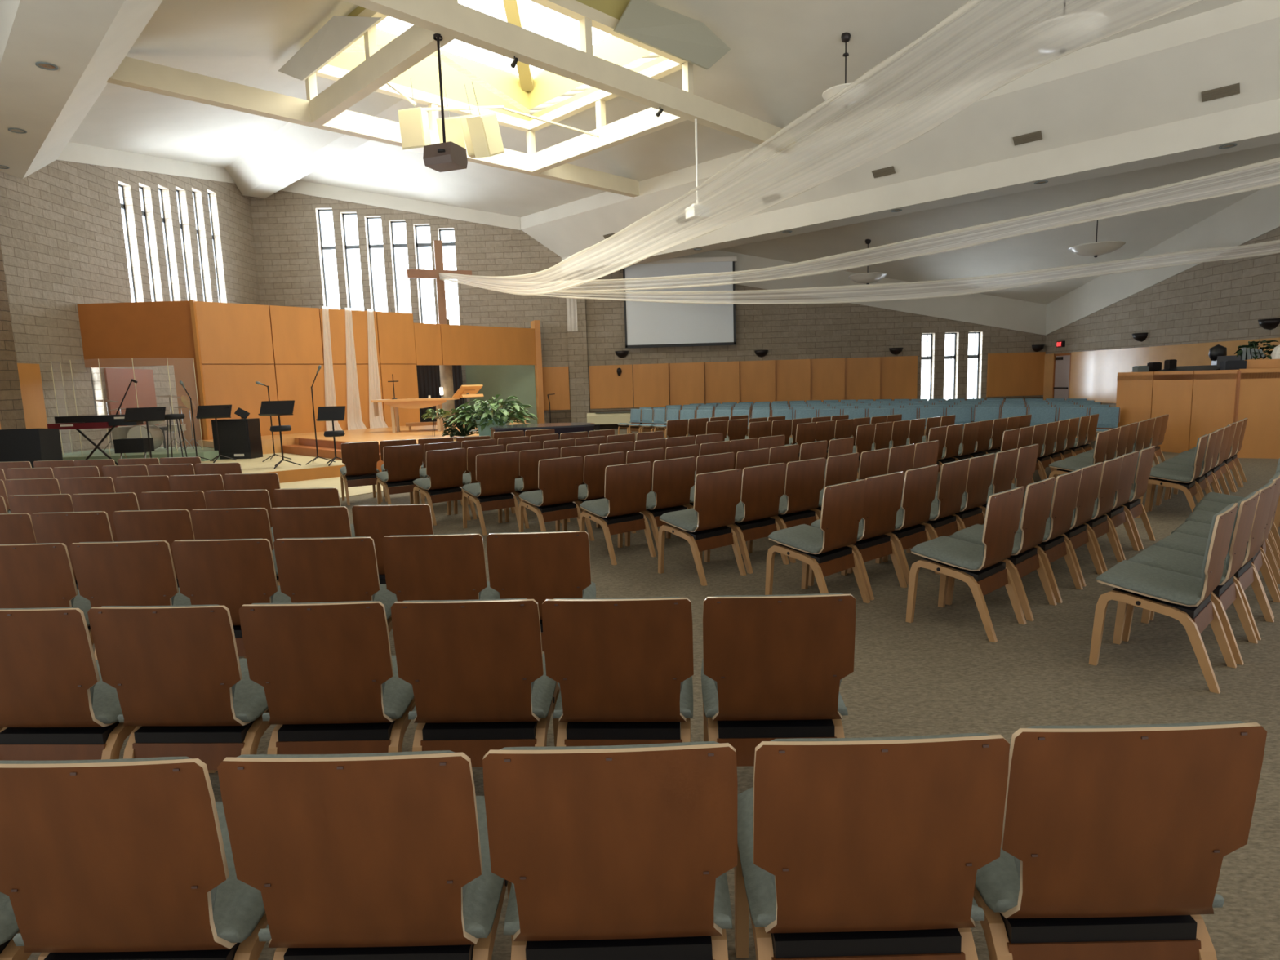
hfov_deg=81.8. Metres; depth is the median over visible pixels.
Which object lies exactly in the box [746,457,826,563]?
chair
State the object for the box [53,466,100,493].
chair
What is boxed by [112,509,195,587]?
chair
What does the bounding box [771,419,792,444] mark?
chair
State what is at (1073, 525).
seat cushion
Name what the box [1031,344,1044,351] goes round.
wall sconce
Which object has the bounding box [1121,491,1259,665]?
chair
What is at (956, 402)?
chair
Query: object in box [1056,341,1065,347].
exit sign
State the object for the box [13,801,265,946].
seat cushion
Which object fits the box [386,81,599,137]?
rigging
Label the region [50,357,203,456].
shield
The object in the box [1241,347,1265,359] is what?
binders
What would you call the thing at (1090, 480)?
backrest
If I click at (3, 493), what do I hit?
chair
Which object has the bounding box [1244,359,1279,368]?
shelf
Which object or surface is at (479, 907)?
seat cushion
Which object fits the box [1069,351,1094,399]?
wall panel
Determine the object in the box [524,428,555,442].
chair
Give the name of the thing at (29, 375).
wall panel
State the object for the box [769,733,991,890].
cushion
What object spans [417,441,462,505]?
chair
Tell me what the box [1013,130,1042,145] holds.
ceiling vent
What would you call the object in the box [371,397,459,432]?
altar table
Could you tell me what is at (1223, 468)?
chair
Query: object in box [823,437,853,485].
chair
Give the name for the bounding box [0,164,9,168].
recessed light
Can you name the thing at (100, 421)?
keyboard
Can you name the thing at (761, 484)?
chair back
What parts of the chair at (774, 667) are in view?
frame, rail, frame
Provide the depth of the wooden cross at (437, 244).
22.57 m
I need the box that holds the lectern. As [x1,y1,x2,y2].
[452,384,484,431]
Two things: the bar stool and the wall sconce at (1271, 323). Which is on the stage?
the bar stool
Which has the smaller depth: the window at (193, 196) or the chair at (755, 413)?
the chair at (755, 413)
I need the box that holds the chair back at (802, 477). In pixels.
[785,457,818,504]
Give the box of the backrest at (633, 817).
[499,741,719,891]
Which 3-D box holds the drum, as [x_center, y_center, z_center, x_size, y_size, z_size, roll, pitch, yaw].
[-11.086,-1.308,16.899,2.296,1.236,1.042,-2,7,0]
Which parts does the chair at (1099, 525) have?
frame, rail, frame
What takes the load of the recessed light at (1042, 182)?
in the ceiling at (1131, 102)
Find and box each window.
[89,368,96,415]
[118,184,136,302]
[138,186,155,302]
[158,187,173,301]
[175,189,190,300]
[191,191,205,302]
[207,192,220,302]
[318,208,340,309]
[342,213,364,311]
[366,217,387,311]
[391,221,411,313]
[414,225,435,324]
[439,229,459,324]
[920,333,932,399]
[943,333,955,399]
[967,332,979,398]
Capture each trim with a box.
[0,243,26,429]
[56,142,235,183]
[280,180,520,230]
[548,396,1043,429]
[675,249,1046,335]
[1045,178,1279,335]
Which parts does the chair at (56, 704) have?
rail, frame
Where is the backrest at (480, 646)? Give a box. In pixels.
[403,598,535,693]
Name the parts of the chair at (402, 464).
frame, rail, frame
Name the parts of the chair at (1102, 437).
frame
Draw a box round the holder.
[234,407,249,418]
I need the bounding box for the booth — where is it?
[1115,359,1279,458]
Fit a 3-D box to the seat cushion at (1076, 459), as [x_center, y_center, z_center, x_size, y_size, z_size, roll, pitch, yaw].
[5.562,-0.230,9.191,0.468,0.097,0.504,6,10,44]
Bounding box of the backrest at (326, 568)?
[283,536,376,600]
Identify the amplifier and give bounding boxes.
[211,417,262,459]
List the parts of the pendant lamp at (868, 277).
lamp shade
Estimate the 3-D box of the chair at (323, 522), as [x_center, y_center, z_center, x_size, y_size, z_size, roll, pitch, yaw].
[-2.074,0.579,4.971,0.510,0.884,0.571,-1,7,4]
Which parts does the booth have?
panel, panel, panel, panel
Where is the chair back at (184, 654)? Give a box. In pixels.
[100,604,237,703]
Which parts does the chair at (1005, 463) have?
frame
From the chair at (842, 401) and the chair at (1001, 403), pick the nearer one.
the chair at (1001, 403)
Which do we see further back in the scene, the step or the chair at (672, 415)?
the chair at (672, 415)
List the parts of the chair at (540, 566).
rail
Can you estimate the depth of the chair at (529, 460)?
8.44 m
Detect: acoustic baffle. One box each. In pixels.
[278,15,382,80]
[613,0,730,69]
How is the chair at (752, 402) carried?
on the floor
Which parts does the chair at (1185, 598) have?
frame, frame, rail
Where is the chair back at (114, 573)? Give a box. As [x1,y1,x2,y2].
[79,540,175,605]
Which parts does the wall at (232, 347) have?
corner post, wood panel, wood panel, wood panel, wood panel, wood panel, wood panel, wood panel, wood panel, wood panel, wood panel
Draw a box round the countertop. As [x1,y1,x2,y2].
[1116,372,1279,380]
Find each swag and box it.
[439,0,1197,294]
[440,162,1279,292]
[440,242,1279,303]
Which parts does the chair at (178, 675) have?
frame, rail, frame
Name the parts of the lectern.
post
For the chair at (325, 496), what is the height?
0.884 m
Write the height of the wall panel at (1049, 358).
1.620 m
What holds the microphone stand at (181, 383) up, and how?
on the stage
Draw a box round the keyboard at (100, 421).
[47,378,143,465]
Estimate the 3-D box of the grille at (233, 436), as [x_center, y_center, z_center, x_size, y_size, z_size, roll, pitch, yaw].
[-8.881,-0.930,16.025,0.780,0.680,0.015,-1,8,8]
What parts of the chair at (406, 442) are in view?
frame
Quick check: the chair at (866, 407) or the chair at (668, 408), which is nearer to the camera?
the chair at (866, 407)
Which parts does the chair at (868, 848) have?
frame, rail, frame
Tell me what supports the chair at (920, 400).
on the floor
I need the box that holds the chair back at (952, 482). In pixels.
[937,458,965,509]
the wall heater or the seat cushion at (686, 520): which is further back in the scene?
the wall heater
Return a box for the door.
[1052,352,1071,399]
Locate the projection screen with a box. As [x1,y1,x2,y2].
[622,256,737,348]
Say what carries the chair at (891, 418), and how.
on the floor
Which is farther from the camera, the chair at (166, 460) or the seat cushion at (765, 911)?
the chair at (166, 460)
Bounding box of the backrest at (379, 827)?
[236,750,467,902]
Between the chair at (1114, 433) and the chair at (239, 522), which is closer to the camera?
the chair at (239, 522)
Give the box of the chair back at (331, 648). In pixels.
[252,600,385,695]
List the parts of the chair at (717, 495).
frame, rail, frame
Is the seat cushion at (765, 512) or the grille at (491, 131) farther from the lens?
the grille at (491, 131)
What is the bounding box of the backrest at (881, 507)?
[862,471,898,528]
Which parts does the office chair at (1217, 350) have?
backrest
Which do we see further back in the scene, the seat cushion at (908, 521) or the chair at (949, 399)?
the chair at (949, 399)
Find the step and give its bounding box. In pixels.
[280,476,399,497]
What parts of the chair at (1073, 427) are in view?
rail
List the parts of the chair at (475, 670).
frame, rail, frame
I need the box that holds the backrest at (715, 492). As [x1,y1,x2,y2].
[694,468,737,520]
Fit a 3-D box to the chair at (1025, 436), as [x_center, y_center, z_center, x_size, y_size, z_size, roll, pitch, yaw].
[4.873,-0.266,9.801,0.510,0.884,0.571,-9,10,-44]
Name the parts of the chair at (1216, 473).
frame, frame, rail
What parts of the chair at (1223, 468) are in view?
rail, frame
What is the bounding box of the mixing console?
[1156,355,1241,371]
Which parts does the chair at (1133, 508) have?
frame, rail, frame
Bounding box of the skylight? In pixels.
[106,0,795,197]
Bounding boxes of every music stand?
[122,406,165,462]
[195,404,236,462]
[257,400,301,468]
[315,405,345,466]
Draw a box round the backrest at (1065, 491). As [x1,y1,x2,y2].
[1048,469,1078,529]
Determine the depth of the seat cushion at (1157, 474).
7.77 m
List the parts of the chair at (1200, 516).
rail, frame, frame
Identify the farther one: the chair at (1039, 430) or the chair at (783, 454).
the chair at (1039, 430)
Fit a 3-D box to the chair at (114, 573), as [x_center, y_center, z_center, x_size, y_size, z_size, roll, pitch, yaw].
[-2.619,0.720,4.022,0.510,0.884,0.571,-2,7,1]
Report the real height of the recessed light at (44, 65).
0.012 m
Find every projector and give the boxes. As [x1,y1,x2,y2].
[422,33,467,172]
[685,118,710,220]
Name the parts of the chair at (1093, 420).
rail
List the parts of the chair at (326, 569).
frame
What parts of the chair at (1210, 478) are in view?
frame, frame, rail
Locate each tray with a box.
[269,425,291,431]
[324,430,344,436]
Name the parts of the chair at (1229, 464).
rail, frame, frame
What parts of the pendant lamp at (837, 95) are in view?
rod, lamp shade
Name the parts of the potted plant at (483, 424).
pot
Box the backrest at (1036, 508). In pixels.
[1019,477,1050,542]
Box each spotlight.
[510,55,518,68]
[655,106,663,116]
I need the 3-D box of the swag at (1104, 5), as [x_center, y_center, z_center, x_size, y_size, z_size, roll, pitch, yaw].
[-0.057,-5.287,14.744,2.101,2.316,19.707,-7,9,-35]
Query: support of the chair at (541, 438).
on the floor
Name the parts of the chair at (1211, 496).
frame, frame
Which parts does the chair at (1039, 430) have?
rail, frame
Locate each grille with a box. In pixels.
[212,421,248,453]
[398,108,423,147]
[437,117,464,147]
[460,114,484,153]
[481,114,504,155]
[596,411,630,413]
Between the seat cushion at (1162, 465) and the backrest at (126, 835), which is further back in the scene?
the seat cushion at (1162, 465)
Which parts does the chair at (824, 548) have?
frame, frame, rail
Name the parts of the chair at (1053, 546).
frame, rail, frame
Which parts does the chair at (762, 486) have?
frame, rail, frame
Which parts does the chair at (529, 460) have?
frame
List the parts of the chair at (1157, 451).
rail, frame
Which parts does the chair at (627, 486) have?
frame, rail, frame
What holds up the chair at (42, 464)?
on the floor
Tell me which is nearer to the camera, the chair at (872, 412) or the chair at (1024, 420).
the chair at (1024, 420)
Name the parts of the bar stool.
leg, leg, seat, leg, leg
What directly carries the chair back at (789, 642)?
on the chair at (774, 667)
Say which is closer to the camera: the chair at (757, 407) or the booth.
the booth
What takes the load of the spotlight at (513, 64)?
attached to the skylight
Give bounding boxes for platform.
[62,445,220,465]
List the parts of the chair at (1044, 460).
frame, rail, frame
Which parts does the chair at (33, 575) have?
frame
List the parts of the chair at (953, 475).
frame, frame, rail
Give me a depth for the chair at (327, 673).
2.59 m
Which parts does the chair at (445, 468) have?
frame, rail, frame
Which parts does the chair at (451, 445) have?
frame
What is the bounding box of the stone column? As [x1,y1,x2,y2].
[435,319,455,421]
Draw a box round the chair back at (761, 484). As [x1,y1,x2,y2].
[742,462,780,511]
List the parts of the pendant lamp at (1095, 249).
lamp shade, rod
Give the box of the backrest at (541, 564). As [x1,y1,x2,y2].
[497,530,585,597]
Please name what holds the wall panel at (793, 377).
attached to the wall at (286, 224)
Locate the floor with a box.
[26,427,1279,959]
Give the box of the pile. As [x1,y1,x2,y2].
[1271,344,1279,359]
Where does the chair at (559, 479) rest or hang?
on the floor
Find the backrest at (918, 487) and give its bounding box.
[901,464,934,518]
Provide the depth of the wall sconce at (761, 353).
26.00 m
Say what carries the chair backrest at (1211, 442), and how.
on the chair at (1201, 482)
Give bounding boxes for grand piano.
[489,422,595,439]
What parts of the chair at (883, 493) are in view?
frame, frame, rail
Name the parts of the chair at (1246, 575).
frame, rail, frame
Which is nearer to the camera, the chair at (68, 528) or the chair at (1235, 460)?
the chair at (68, 528)
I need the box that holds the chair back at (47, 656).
[0,607,96,704]
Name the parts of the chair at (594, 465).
frame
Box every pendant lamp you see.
[822,32,869,108]
[848,239,887,284]
[1020,0,1109,55]
[1067,200,1125,257]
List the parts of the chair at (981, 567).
frame, frame, rail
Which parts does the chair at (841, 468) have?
frame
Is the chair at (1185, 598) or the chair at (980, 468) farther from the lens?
the chair at (980, 468)
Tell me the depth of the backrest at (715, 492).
5.90 m
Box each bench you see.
[113,437,154,458]
[405,421,447,431]
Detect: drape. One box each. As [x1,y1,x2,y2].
[322,306,342,431]
[345,307,366,430]
[367,308,388,428]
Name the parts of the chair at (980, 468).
frame, rail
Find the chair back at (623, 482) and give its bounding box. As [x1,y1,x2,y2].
[605,462,641,506]
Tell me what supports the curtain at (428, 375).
hanging from the wall at (232, 347)
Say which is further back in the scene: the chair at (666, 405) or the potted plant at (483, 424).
the chair at (666, 405)
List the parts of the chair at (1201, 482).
frame, frame, rail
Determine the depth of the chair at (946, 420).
12.75 m
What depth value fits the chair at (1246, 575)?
4.51 m
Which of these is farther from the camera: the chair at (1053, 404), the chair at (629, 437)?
the chair at (1053, 404)
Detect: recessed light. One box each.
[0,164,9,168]
[8,128,26,133]
[35,62,58,70]
[890,208,902,212]
[1034,180,1048,184]
[1218,143,1237,148]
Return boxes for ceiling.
[0,0,162,178]
[68,0,1279,304]
[225,91,427,198]
[520,0,1279,273]
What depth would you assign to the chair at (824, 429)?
12.19 m
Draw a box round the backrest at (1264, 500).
[1245,481,1272,552]
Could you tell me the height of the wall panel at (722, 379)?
1.520 m
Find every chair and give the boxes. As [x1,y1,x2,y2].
[0,461,31,479]
[0,468,10,511]
[0,479,10,513]
[0,495,8,513]
[0,512,36,544]
[0,542,93,645]
[0,607,137,760]
[0,756,267,959]
[0,892,31,959]
[4,478,61,496]
[6,466,54,479]
[7,493,74,515]
[31,511,113,589]
[33,460,74,476]
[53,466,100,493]
[58,476,115,496]
[69,540,191,660]
[71,492,139,541]
[73,458,115,476]
[87,604,270,773]
[102,464,148,493]
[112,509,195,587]
[115,475,170,510]
[117,457,159,468]
[139,490,206,515]
[146,463,195,476]
[159,456,201,475]
[168,474,224,492]
[171,537,291,657]
[190,507,279,585]
[195,462,242,490]
[204,488,274,546]
[217,750,513,959]
[223,472,280,507]
[238,600,415,754]
[270,506,351,541]
[273,487,355,537]
[273,536,397,634]
[339,440,382,505]
[351,503,433,584]
[376,444,425,504]
[379,439,416,502]
[381,533,500,601]
[391,598,559,767]
[413,448,471,525]
[417,437,453,498]
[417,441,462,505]
[453,444,505,519]
[456,435,490,448]
[461,439,496,505]
[462,451,519,535]
[482,741,737,959]
[486,530,595,651]
[493,430,524,444]
[493,441,541,513]
[497,435,528,452]
[505,448,562,528]
[518,456,582,532]
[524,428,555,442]
[529,433,559,448]
[542,438,574,457]
[542,596,693,746]
[546,444,598,522]
[560,431,587,439]
[562,451,625,541]
[574,435,605,453]
[579,461,656,564]
[580,441,633,511]
[588,429,614,443]
[606,433,635,450]
[617,408,641,434]
[625,456,695,551]
[626,448,663,533]
[627,408,653,433]
[628,407,652,427]
[634,438,666,459]
[635,431,663,440]
[640,408,666,435]
[642,407,666,432]
[653,409,679,437]
[657,407,681,428]
[657,468,746,586]
[664,404,681,429]
[664,405,680,428]
[664,418,688,439]
[665,435,695,450]
[665,444,698,484]
[666,452,737,539]
[679,409,695,419]
[681,405,697,418]
[682,407,696,417]
[686,409,713,435]
[688,417,708,436]
[693,440,729,485]
[694,420,727,444]
[695,432,723,455]
[697,407,714,417]
[698,405,714,407]
[700,404,716,409]
[701,593,855,766]
[704,462,789,573]
[709,416,728,438]
[714,409,731,420]
[715,404,733,409]
[715,407,732,416]
[717,403,734,407]
[721,402,737,404]
[724,418,747,440]
[726,414,748,437]
[729,437,758,469]
[732,409,750,436]
[733,404,751,426]
[733,407,751,412]
[734,733,1009,959]
[735,403,751,418]
[735,448,769,495]
[737,401,754,416]
[745,417,767,439]
[746,409,770,432]
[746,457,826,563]
[748,421,771,444]
[751,406,770,409]
[752,404,769,407]
[753,403,769,404]
[755,401,770,407]
[757,435,785,448]
[764,479,870,603]
[767,415,785,435]
[768,444,799,494]
[770,402,787,417]
[770,404,788,414]
[771,406,790,437]
[771,408,793,437]
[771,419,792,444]
[772,400,787,402]
[784,422,816,460]
[788,400,804,406]
[788,417,812,444]
[789,402,806,406]
[790,404,808,408]
[791,406,811,418]
[791,408,817,437]
[795,420,835,458]
[799,440,827,462]
[805,400,822,403]
[806,401,823,406]
[808,471,906,599]
[809,404,827,408]
[811,416,831,441]
[811,452,859,519]
[813,405,833,417]
[814,418,853,449]
[817,408,840,420]
[822,400,839,404]
[822,448,889,489]
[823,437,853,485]
[825,401,842,405]
[826,414,848,459]
[829,403,848,408]
[831,417,870,445]
[834,405,855,415]
[840,400,856,403]
[842,408,866,436]
[844,401,862,405]
[847,464,940,584]
[849,403,869,408]
[850,415,886,437]
[852,423,875,479]
[853,422,893,450]
[857,399,874,403]
[857,405,878,417]
[857,444,915,499]
[862,400,880,405]
[867,408,891,424]
[870,403,889,408]
[871,420,910,452]
[875,399,892,403]
[879,404,901,414]
[881,400,900,405]
[882,458,968,562]
[886,413,902,440]
[888,417,925,444]
[890,402,910,408]
[893,399,910,402]
[893,407,917,420]
[901,400,919,404]
[902,404,924,418]
[905,486,1026,642]
[906,416,941,442]
[907,402,933,438]
[911,399,927,402]
[912,440,939,469]
[912,453,995,547]
[919,407,944,435]
[920,400,939,404]
[922,414,955,439]
[924,404,950,433]
[927,426,946,473]
[928,398,946,402]
[933,402,955,407]
[937,423,963,465]
[941,400,960,404]
[942,422,979,461]
[945,476,1057,621]
[946,407,972,436]
[947,398,965,402]
[951,404,975,431]
[957,402,979,422]
[959,419,993,457]
[961,400,982,432]
[962,448,1018,514]
[966,398,985,402]
[968,428,1019,484]
[973,407,999,422]
[973,720,1266,959]
[975,417,1008,453]
[977,404,1000,411]
[980,402,1002,417]
[980,444,1039,524]
[982,400,1003,402]
[982,426,1034,477]
[982,469,1083,603]
[986,398,1004,404]
[989,416,1020,450]
[995,423,1046,483]
[1000,400,1024,418]
[1000,407,1027,418]
[1002,404,1026,407]
[1003,402,1025,404]
[1004,398,1023,399]
[1018,414,1031,428]
[1020,462,1103,586]
[1024,398,1044,402]
[1025,400,1046,404]
[1026,402,1048,407]
[1026,404,1052,414]
[1028,407,1057,426]
[1032,417,1079,475]
[1036,421,1058,480]
[1041,419,1069,475]
[1044,415,1089,470]
[1045,398,1065,402]
[1047,400,1069,404]
[1048,430,1110,477]
[1051,402,1075,407]
[1054,404,1080,421]
[1057,407,1088,437]
[1063,426,1119,464]
[1065,413,1098,452]
[1066,398,1087,402]
[1071,400,1094,404]
[1073,456,1123,572]
[1075,424,1130,458]
[1076,402,1102,407]
[1082,404,1110,435]
[1085,407,1119,444]
[1086,422,1137,484]
[1088,502,1238,693]
[1094,450,1139,559]
[1120,445,1155,549]
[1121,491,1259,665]
[1132,419,1147,452]
[1133,415,1163,466]
[1133,417,1155,449]
[1135,434,1208,518]
[1148,431,1217,511]
[1149,480,1275,640]
[1150,413,1168,462]
[1160,427,1223,504]
[1168,425,1231,498]
[1171,471,1279,618]
[1173,422,1236,493]
[1185,464,1279,597]
[1188,420,1243,491]
[1192,457,1279,573]
[1200,492,1279,557]
[1208,344,1226,364]
[1230,417,1248,486]
[1273,494,1279,530]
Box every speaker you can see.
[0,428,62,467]
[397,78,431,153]
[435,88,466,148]
[459,84,484,158]
[466,81,504,158]
[616,368,621,375]
[1132,365,1149,372]
[1146,362,1161,371]
[1164,359,1177,368]
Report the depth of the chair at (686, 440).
9.70 m
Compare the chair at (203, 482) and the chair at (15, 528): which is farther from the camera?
the chair at (203, 482)
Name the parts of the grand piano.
lid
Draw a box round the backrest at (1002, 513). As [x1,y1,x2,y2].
[981,486,1020,556]
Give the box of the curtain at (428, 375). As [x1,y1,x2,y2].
[416,364,464,422]
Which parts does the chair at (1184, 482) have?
frame, frame, rail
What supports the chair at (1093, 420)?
on the floor
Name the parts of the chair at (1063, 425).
frame, rail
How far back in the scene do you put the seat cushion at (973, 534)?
5.06 m
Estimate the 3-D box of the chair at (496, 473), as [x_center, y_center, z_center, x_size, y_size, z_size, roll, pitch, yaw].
[-1.696,0.119,8.389,0.510,0.884,0.571,-7,9,-36]
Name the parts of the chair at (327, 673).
frame, rail, frame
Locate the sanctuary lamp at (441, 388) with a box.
[439,386,443,395]
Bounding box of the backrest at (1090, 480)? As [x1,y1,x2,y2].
[1074,462,1100,518]
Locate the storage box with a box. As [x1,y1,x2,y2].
[1219,360,1246,369]
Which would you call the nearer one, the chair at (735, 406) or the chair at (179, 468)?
the chair at (179, 468)
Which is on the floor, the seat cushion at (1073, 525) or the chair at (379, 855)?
the chair at (379, 855)
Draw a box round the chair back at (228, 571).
[181,537,274,603]
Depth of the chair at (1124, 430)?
9.35 m
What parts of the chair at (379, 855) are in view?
frame, frame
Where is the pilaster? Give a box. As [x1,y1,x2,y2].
[564,270,589,422]
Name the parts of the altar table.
leg, leg, leg, leg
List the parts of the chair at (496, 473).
frame, rail, frame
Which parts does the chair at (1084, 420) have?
frame, rail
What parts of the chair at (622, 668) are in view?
frame, rail, frame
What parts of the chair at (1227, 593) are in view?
frame, frame, rail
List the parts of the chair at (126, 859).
frame, frame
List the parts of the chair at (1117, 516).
frame, rail, frame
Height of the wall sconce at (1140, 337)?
0.240 m
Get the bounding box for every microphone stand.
[179,380,214,461]
[255,381,291,462]
[305,364,335,464]
[546,393,555,422]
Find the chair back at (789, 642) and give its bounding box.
[713,593,843,691]
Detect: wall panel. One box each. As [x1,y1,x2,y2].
[17,363,47,428]
[103,368,159,426]
[542,366,570,410]
[588,364,633,408]
[632,363,669,407]
[668,362,704,406]
[704,360,739,404]
[738,360,775,403]
[775,359,810,403]
[810,358,844,401]
[844,356,879,400]
[880,355,917,399]
[986,351,1045,396]
[1043,353,1054,399]
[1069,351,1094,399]
[1092,348,1120,403]
[1119,346,1148,372]
[1147,344,1181,369]
[1179,342,1217,366]
[1217,338,1259,359]
[1257,337,1279,359]
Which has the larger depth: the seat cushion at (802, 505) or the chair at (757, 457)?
the chair at (757, 457)
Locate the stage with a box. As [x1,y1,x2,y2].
[197,417,528,483]
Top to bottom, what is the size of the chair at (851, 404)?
0.892 m
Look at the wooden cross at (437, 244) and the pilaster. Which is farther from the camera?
the pilaster
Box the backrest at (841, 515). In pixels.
[819,479,862,539]
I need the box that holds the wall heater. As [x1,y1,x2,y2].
[586,411,653,430]
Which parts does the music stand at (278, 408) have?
leg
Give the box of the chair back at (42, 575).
[0,542,75,607]
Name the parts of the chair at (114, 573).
frame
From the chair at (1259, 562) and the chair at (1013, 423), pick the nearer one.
the chair at (1259, 562)
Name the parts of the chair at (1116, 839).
frame, rail, frame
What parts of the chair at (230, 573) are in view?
rail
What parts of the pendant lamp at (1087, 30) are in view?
rod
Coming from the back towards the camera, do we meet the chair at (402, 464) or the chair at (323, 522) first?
the chair at (402, 464)
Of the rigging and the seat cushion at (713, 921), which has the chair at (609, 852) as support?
the seat cushion at (713, 921)
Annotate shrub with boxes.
[441,410,478,437]
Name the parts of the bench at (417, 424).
seat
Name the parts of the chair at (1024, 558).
frame, frame, rail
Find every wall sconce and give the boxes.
[614,351,628,358]
[754,350,768,357]
[888,347,902,355]
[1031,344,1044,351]
[1132,333,1147,342]
[1257,318,1279,329]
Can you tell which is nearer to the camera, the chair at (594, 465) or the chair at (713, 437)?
the chair at (594, 465)
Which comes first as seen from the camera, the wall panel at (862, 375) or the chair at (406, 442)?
the chair at (406, 442)
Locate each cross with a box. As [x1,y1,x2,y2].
[387,373,398,399]
[406,240,471,324]
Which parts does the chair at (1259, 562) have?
rail, frame, frame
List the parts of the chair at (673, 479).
frame, rail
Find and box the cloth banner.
[565,296,577,331]
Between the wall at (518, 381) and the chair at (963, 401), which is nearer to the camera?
the chair at (963, 401)
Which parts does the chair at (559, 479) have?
frame, rail, frame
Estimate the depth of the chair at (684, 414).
19.03 m
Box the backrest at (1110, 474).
[1097,456,1119,508]
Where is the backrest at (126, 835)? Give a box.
[0,756,217,912]
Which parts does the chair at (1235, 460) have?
rail, frame, frame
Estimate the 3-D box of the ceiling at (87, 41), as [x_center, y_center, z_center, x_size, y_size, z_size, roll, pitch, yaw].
[-3.510,-6.082,6.035,29.300,1.176,1.650,6,11,45]
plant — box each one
[421,408,450,436]
[447,394,537,437]
[1234,340,1278,359]
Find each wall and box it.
[0,160,260,453]
[76,300,544,446]
[250,190,1045,422]
[465,364,537,423]
[1044,226,1279,407]
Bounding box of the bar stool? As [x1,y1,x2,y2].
[164,413,187,457]
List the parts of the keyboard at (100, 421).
leg, leg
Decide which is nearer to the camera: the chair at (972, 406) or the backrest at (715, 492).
the backrest at (715, 492)
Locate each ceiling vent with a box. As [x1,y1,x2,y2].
[603,232,617,240]
[675,215,691,223]
[761,193,780,204]
[871,165,895,177]
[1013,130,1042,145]
[1200,82,1239,102]
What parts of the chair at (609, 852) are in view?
frame, frame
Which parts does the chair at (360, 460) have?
frame, rail, frame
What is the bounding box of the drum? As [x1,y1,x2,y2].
[93,395,202,451]
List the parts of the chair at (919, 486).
frame, frame, rail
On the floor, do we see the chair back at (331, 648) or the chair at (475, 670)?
the chair at (475, 670)
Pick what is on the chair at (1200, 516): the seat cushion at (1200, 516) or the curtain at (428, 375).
the seat cushion at (1200, 516)
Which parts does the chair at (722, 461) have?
frame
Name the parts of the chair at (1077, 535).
frame, rail, frame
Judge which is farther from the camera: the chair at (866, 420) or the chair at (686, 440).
the chair at (866, 420)
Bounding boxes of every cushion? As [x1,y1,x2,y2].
[0,892,19,945]
[13,493,58,495]
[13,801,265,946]
[55,511,102,512]
[73,589,91,625]
[87,492,129,493]
[92,660,122,724]
[117,657,267,722]
[122,509,175,511]
[146,490,193,492]
[173,587,191,605]
[197,507,254,509]
[257,795,504,941]
[262,655,413,720]
[271,526,274,545]
[271,549,278,574]
[272,585,291,603]
[278,506,340,507]
[285,487,333,488]
[339,466,379,475]
[350,524,355,537]
[373,583,397,619]
[376,471,422,481]
[376,503,424,505]
[381,464,385,471]
[408,653,556,719]
[413,477,464,488]
[419,467,427,477]
[462,473,471,484]
[462,482,516,496]
[480,581,500,599]
[503,872,732,934]
[515,478,523,490]
[518,489,580,505]
[552,675,693,718]
[577,484,587,499]
[579,497,648,516]
[582,581,595,598]
[645,491,691,509]
[659,507,736,531]
[689,485,694,502]
[701,658,848,717]
[734,501,779,521]
[737,786,984,927]
[768,524,857,553]
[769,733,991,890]
[778,494,819,513]
[788,437,792,444]
[810,519,895,539]
[818,489,823,506]
[871,443,892,448]
[895,510,929,528]
[898,502,938,519]
[911,535,983,569]
[932,490,966,510]
[942,446,962,455]
[949,524,1021,554]
[962,489,992,502]
[974,848,1224,912]
[982,516,1050,540]
[988,481,1014,489]
[991,448,1015,491]
[1013,720,1244,879]
[1020,507,1075,528]
[1048,459,1091,470]
[1063,455,1104,464]
[1073,504,1097,518]
[1075,452,1115,458]
[1086,448,1115,456]
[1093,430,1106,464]
[1094,497,1115,506]
[1096,560,1203,604]
[1127,545,1227,583]
[1128,489,1134,501]
[1133,445,1153,492]
[1150,466,1193,481]
[1152,462,1203,475]
[1152,531,1246,561]
[1162,457,1202,468]
[1171,520,1211,538]
[1172,454,1217,465]
[1177,450,1195,456]
[1185,509,1217,524]
[1188,447,1230,455]
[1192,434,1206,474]
[1192,499,1229,512]
[1200,492,1244,504]
[1201,502,1234,589]
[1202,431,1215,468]
[1226,491,1256,569]
[1268,471,1279,482]
[1275,457,1279,474]
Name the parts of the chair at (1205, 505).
frame, frame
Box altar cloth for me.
[373,399,387,416]
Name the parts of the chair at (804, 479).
frame, rail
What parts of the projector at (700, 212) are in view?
rod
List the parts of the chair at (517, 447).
frame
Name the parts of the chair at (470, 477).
frame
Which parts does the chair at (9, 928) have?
frame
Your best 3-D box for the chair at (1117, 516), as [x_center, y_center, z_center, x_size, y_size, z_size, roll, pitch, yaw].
[4.038,0.190,6.519,0.510,0.884,0.571,-9,10,-43]
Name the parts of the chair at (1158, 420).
frame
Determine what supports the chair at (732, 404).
on the floor
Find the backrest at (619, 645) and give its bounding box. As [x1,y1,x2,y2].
[553,596,683,693]
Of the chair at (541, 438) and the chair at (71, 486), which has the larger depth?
the chair at (541, 438)
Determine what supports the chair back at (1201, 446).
on the chair at (1184, 482)
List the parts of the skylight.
post, post, post, glazing panel, post, glazing panel, post, post, post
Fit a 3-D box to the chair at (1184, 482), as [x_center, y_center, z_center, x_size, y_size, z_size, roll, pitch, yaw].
[5.689,-0.037,7.862,0.571,0.884,0.510,5,10,44]

